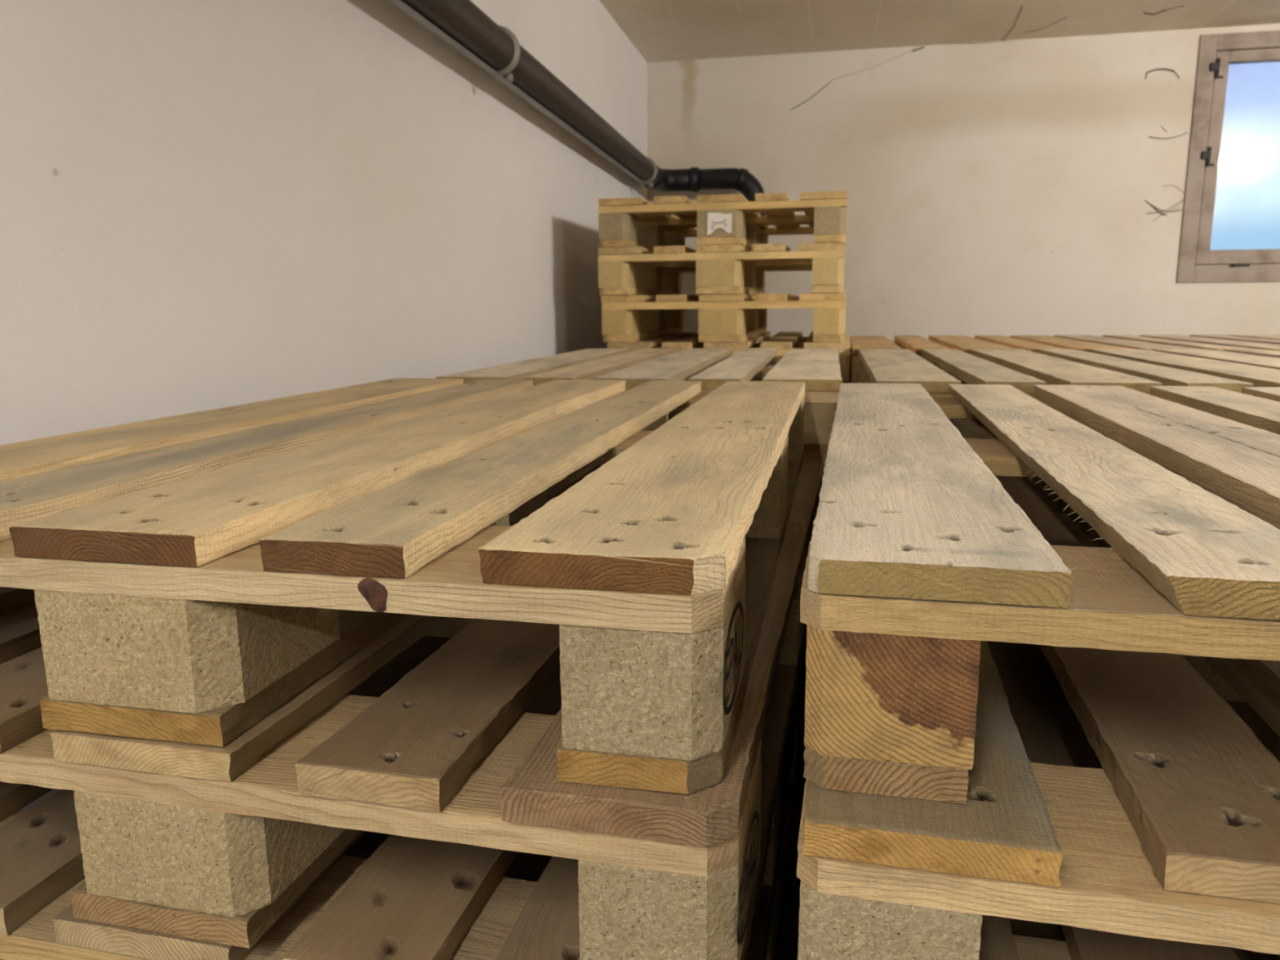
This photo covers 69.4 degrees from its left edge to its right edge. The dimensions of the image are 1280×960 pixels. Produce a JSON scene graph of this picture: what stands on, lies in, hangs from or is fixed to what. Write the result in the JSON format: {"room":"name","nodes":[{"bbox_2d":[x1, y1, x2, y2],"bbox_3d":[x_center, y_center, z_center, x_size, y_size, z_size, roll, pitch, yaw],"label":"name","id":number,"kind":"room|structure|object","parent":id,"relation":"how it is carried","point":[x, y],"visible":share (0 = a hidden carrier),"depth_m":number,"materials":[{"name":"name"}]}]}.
{"room":"storage room","nodes":[
{"label":"storage room","id":0,"kind":"room"},
{"bbox_2d":[0,0,648,810],"bbox_3d":[-0.904,-0.280,0.591,0.120,2.062,9.520,2,11,11],"label":"wall","id":1,"kind":"structure","parent":0,"point":[205,205],"depth_m":1.60,"materials":[{"name":"white paint"}]},
{"bbox_2d":[387,0,765,216],"bbox_3d":[-0.555,-0.071,0.464,0.624,1.672,8.901,2,11,11],"label":"drain pipe","id":2,"kind":"object","parent":1,"relation":"attached to","point":[493,47],"visible":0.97,"depth_m":2.72,"materials":[{"name":"black plastic"}]},
{"bbox_2d":[775,739,805,959],"bbox_3d":[2.668,0.896,0.076,7.390,0.120,9.520,2,11,11],"label":"floor","id":3,"kind":"structure","parent":0,"point":[787,948],"depth_m":1.38,"materials":[{"name":"concrete"}]},
{"bbox_2d":[799,671,806,739],"bbox_3d":[0.106,0.328,2.482,0.800,0.144,1.200,2,11,11],"label":"wooden pallet","id":4,"kind":"object","parent":3,"relation":"on","point":[802,725],"visible":0.02,"depth_m":1.84,"materials":[{"name":"brown wood"}]},
{"bbox_2d":[800,624,807,671],"bbox_3d":[0.105,0.187,2.455,0.800,0.144,1.200,2,11,11],"label":"wooden pallet","id":5,"kind":"object","parent":4,"relation":"on","point":[804,647],"visible":0.02,"depth_m":1.82,"materials":[{"name":"brown wood"}]},
{"bbox_3d":[0.104,0.045,2.428,0.800,0.144,1.200,2,11,11],"label":"wooden pallet","id":6,"kind":"object","parent":5,"relation":"on","visible":0},
{"bbox_2d":[802,454,826,466],"bbox_3d":[0.103,-0.096,2.401,0.800,0.144,1.200,2,11,11],"label":"wooden pallet","id":7,"kind":"object","parent":6,"relation":"on","point":[820,459],"visible":0.02,"depth_m":1.74,"materials":[{"name":"brown wood"}]},
{"bbox_2d":[435,348,842,455],"bbox_3d":[0.101,-0.238,2.374,0.802,0.144,1.202,2,11,11],"label":"wooden pallet","id":8,"kind":"object","parent":7,"relation":"on","point":[819,369],"visible":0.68,"depth_m":2.01,"materials":[{"name":"brown wood"}]},
{"bbox_3d":[-0.214,0.557,1.290,0.800,0.144,1.200,2,11,13],"label":"wooden pallet","id":9,"kind":"object","parent":3,"relation":"on","visible":0},
{"bbox_2d":[0,664,800,959],"bbox_3d":[-0.215,0.415,1.264,0.800,0.144,1.200,2,11,13],"label":"wooden pallet","id":10,"kind":"object","parent":9,"relation":"on","point":[525,866],"visible":0.03,"depth_m":1.10,"materials":[{"name":"brown wood"}]},
{"bbox_2d":[0,667,791,959],"bbox_3d":[-0.213,0.275,1.232,0.802,0.144,1.203,2,11,13],"label":"wooden pallet","id":11,"kind":"object","parent":10,"relation":"on","point":[385,896],"visible":0.11,"depth_m":0.68,"materials":[{"name":"brown wood"}]},
{"bbox_2d":[0,462,824,959],"bbox_3d":[-0.195,0.134,1.200,0.802,0.144,1.206,2,11,13],"label":"wooden pallet","id":12,"kind":"object","parent":11,"relation":"on","point":[423,731],"visible":0.53,"depth_m":0.62,"materials":[{"name":"brown wood"}]},
{"bbox_2d":[0,377,804,794],"bbox_3d":[-0.220,-0.009,1.182,0.804,0.144,1.205,2,11,12],"label":"wooden pallet","id":13,"kind":"object","parent":12,"relation":"on","point":[187,576],"visible":1,"depth_m":0.62,"materials":[{"name":"beige wood"}]},
{"bbox_3d":[0.618,0.582,1.128,0.800,0.140,1.200,2,11,13],"label":"wooden pallet","id":14,"kind":"object","parent":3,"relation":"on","visible":0},
{"bbox_2d":[1009,918,1066,942],"bbox_3d":[0.617,0.443,1.102,0.800,0.144,1.200,2,11,13],"label":"wooden pallet","id":15,"kind":"object","parent":14,"relation":"on","point":[1019,927],"visible":0.02,"depth_m":0.86,"materials":[{"name":"brown wood"}]},
{"bbox_2d":[796,640,1279,959],"bbox_3d":[0.619,0.304,1.060,0.803,0.144,1.202,2,11,13],"label":"wooden pallet","id":16,"kind":"object","parent":15,"relation":"on","point":[1051,732],"visible":0.05,"depth_m":0.88,"materials":[{"name":"brown wood"}]},
{"bbox_2d":[796,475,1279,959],"bbox_3d":[0.618,0.165,1.022,0.803,0.144,1.212,2,11,13],"label":"wooden pallet","id":17,"kind":"object","parent":16,"relation":"on","point":[1176,836],"visible":0.47,"depth_m":0.53,"materials":[{"name":"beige wood"}]},
{"bbox_2d":[800,382,1279,804],"bbox_3d":[0.617,0.017,1.028,0.802,0.144,1.202,2,11,13],"label":"wooden pallet","id":18,"kind":"object","parent":17,"relation":"on","point":[918,556],"visible":1,"depth_m":0.55,"materials":[{"name":"brown wood"}]},
{"bbox_3d":[0.920,0.356,2.298,0.800,0.144,1.200,2,11,11],"label":"wooden pallet","id":19,"kind":"object","parent":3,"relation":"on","visible":0},
{"bbox_3d":[0.919,0.214,2.271,0.800,0.144,1.200,2,11,11],"label":"wooden pallet","id":20,"kind":"object","parent":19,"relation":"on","visible":0},
{"bbox_3d":[0.917,0.073,2.245,0.800,0.144,1.200,2,11,11],"label":"wooden pallet","id":21,"kind":"object","parent":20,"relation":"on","visible":0},
{"bbox_2d":[947,417,1035,483],"bbox_3d":[0.916,-0.069,2.218,0.800,0.144,1.200,2,11,11],"label":"wooden pallet","id":22,"kind":"object","parent":21,"relation":"on","point":[969,428],"visible":0.02,"depth_m":2.09,"materials":[{"name":"brown wood"}]},
{"bbox_2d":[857,348,1279,398],"bbox_3d":[0.942,-0.209,2.185,0.803,0.144,1.202,2,11,11],"label":"wooden pallet","id":23,"kind":"object","parent":22,"relation":"on","point":[1139,370],"visible":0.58,"depth_m":1.92,"materials":[{"name":"brown wood"}]},
{"bbox_3d":[1.760,0.380,2.129,0.800,0.144,1.200,2,11,11],"label":"wooden pallet","id":24,"kind":"object","parent":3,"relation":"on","visible":0},
{"bbox_3d":[1.759,0.239,2.102,0.800,0.144,1.200,2,11,11],"label":"wooden pallet","id":25,"kind":"object","parent":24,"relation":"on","visible":0},
{"bbox_3d":[1.758,0.097,2.075,0.800,0.144,1.200,2,11,11],"label":"wooden pallet","id":26,"kind":"object","parent":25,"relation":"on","visible":0},
{"bbox_3d":[1.756,-0.044,2.048,0.800,0.144,1.200,2,11,11],"label":"wooden pallet","id":27,"kind":"object","parent":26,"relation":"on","visible":0},
{"bbox_2d":[1152,348,1279,369],"bbox_3d":[1.755,-0.186,2.021,0.804,0.144,1.203,2,11,11],"label":"wooden pallet","id":28,"kind":"object","parent":27,"relation":"on","point":[1259,357],"visible":0.31,"depth_m":2.35,"materials":[{"name":"brown wood"}]},
{"bbox_3d":[1.161,0.132,3.464,0.800,0.144,1.200,2,11,12],"label":"wooden pallet","id":29,"kind":"object","parent":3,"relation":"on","visible":0},
{"bbox_3d":[1.160,-0.009,3.437,0.800,0.144,1.200,2,11,12],"label":"wooden pallet","id":30,"kind":"object","parent":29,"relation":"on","visible":0},
{"bbox_3d":[1.159,-0.150,3.410,0.800,0.144,1.200,2,11,12],"label":"wooden pallet","id":31,"kind":"object","parent":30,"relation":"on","visible":0},
{"bbox_3d":[1.157,-0.292,3.384,0.800,0.144,1.200,2,11,12],"label":"wooden pallet","id":32,"kind":"object","parent":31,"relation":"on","visible":0},
{"bbox_2d":[848,334,1135,384],"bbox_3d":[1.174,-0.433,3.353,0.804,0.144,1.204,2,11,12],"label":"wooden pallet","id":33,"kind":"object","parent":32,"relation":"on","point":[914,344],"visible":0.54,"depth_m":3.14,"materials":[{"name":"beige wood"}]},
{"bbox_3d":[1.996,0.154,3.308,0.800,0.144,1.200,2,11,12],"label":"wooden pallet","id":34,"kind":"object","parent":3,"relation":"on","visible":0},
{"bbox_3d":[1.995,0.013,3.282,0.800,0.144,1.200,2,11,12],"label":"wooden pallet","id":35,"kind":"object","parent":34,"relation":"on","visible":0},
{"bbox_3d":[1.993,-0.128,3.255,0.800,0.144,1.200,2,11,12],"label":"wooden pallet","id":36,"kind":"object","parent":35,"relation":"on","visible":0},
{"bbox_3d":[1.992,-0.270,3.228,0.800,0.144,1.200,2,11,12],"label":"wooden pallet","id":37,"kind":"object","parent":36,"relation":"on","visible":0},
{"bbox_2d":[1053,334,1279,351],"bbox_3d":[1.991,-0.411,3.201,0.804,0.144,1.203,2,11,12],"label":"wooden pallet","id":38,"kind":"object","parent":37,"relation":"on","point":[1148,342],"visible":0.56,"depth_m":3.18,"materials":[{"name":"brown wood"}]},
{"bbox_3d":[0.385,0.085,3.742,0.800,0.146,1.200,2,11,11],"label":"wooden pallet","id":39,"kind":"object","parent":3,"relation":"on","visible":0},
{"bbox_3d":[0.384,-0.059,3.715,0.800,0.146,1.200,2,11,11],"label":"wooden pallet","id":40,"kind":"object","parent":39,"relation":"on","visible":0},
{"bbox_3d":[0.383,-0.203,3.687,0.800,0.146,1.200,2,11,11],"label":"wooden pallet","id":41,"kind":"object","parent":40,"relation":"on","visible":0},
{"bbox_3d":[0.381,-0.348,3.660,0.800,0.146,1.200,2,11,11],"label":"wooden pallet","id":42,"kind":"object","parent":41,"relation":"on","visible":0},
{"bbox_2d":[607,331,850,383],"bbox_3d":[0.402,-0.491,3.628,0.804,0.146,1.203,2,11,11],"label":"wooden pallet","id":43,"kind":"object","parent":42,"relation":"on","point":[784,341],"visible":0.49,"depth_m":3.09,"materials":[{"name":"brown wood"}]},
{"bbox_2d":[600,292,846,342],"bbox_3d":[0.383,-0.641,3.605,0.803,0.156,1.203,2,11,11],"label":"wooden pallet","id":44,"kind":"object","parent":43,"relation":"on","point":[722,317],"visible":1,"depth_m":3.04,"materials":[{"name":"brown wood"}]},
{"bbox_2d":[597,242,845,295],"bbox_3d":[0.371,-0.794,3.574,0.803,0.156,1.203,2,11,11],"label":"wooden pallet","id":45,"kind":"object","parent":44,"relation":"on","point":[733,268],"visible":0.92,"depth_m":3.03,"materials":[{"name":"brown wood"}]},
{"bbox_2d":[598,191,847,252],"bbox_3d":[0.377,-0.948,3.546,0.802,0.156,1.204,2,11,12],"label":"wooden pallet","id":46,"kind":"object","parent":45,"relation":"on","point":[719,219],"visible":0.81,"depth_m":3.02,"materials":[{"name":"brown wood"}]},
{"bbox_2d":[599,0,1279,62],"bbox_3d":[2.649,-1.248,-0.330,7.390,0.120,9.520,2,11,11],"label":"ceiling","id":47,"kind":"structure","parent":0,"point":[660,30],"depth_m":4.03,"materials":[{"name":"paint"}]},
{"bbox_2d":[1002,6,1066,40],"bbox_3d":[1.739,-1.999,4.055,0.219,0.014,0.515,2,11,11],"label":"cobweb","id":48,"kind":"object","parent":47,"relation":"attached to","point":[1021,6],"visible":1,"depth_m":4.07},
{"bbox_2d":[1142,5,1184,15],"bbox_3d":[2.202,-1.971,3.885,0.154,0.016,0.023,7,13,36],"label":"cobweb","id":49,"kind":"object","parent":47,"relation":"attached to","point":[1147,13],"visible":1,"depth_m":3.90},
{"bbox_2d":[646,23,1279,367],"bbox_3d":[3.577,-1.026,4.310,7.150,2.062,0.300,2,11,11],"label":"wall","id":50,"kind":"structure","parent":0,"point":[996,188],"depth_m":4.48,"materials":[{"name":"beige paint"}]},
{"bbox_2d":[790,46,924,110],"bbox_3d":[1.051,-1.951,4.494,0.626,0.258,0.007,2,11,11],"label":"cobweb","id":51,"kind":"object","parent":50,"relation":"attached to","point":[922,46],"visible":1,"depth_m":4.49},
{"bbox_2d":[1145,68,1179,79],"bbox_3d":[2.396,-1.859,4.233,0.144,0.051,0.006,2,11,11],"label":"cobweb","id":52,"kind":"object","parent":50,"relation":"attached to","point":[1156,68],"visible":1,"depth_m":4.23},
{"bbox_2d":[1144,185,1184,222],"bbox_3d":[2.460,-1.295,4.328,0.181,0.166,0.004,2,11,11],"label":"cobweb","id":53,"kind":"object","parent":50,"relation":"attached to","point":[1153,206],"visible":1,"depth_m":4.33},
{"bbox_2d":[1147,125,1187,138],"bbox_3d":[2.441,-1.608,4.272,0.166,0.060,0.003,2,11,11],"label":"cobweb","id":54,"kind":"object","parent":50,"relation":"attached to","point":[1161,126],"visible":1,"depth_m":4.27},
{"bbox_2d":[1176,30,1279,282],"bbox_3d":[3.130,-1.459,4.182,1.200,1.094,0.115,2,11,11],"label":"window","id":55,"kind":"structure","parent":50,"relation":"in","point":[1197,263],"depth_m":4.27,"materials":[{"name":"paint"}]}
]}

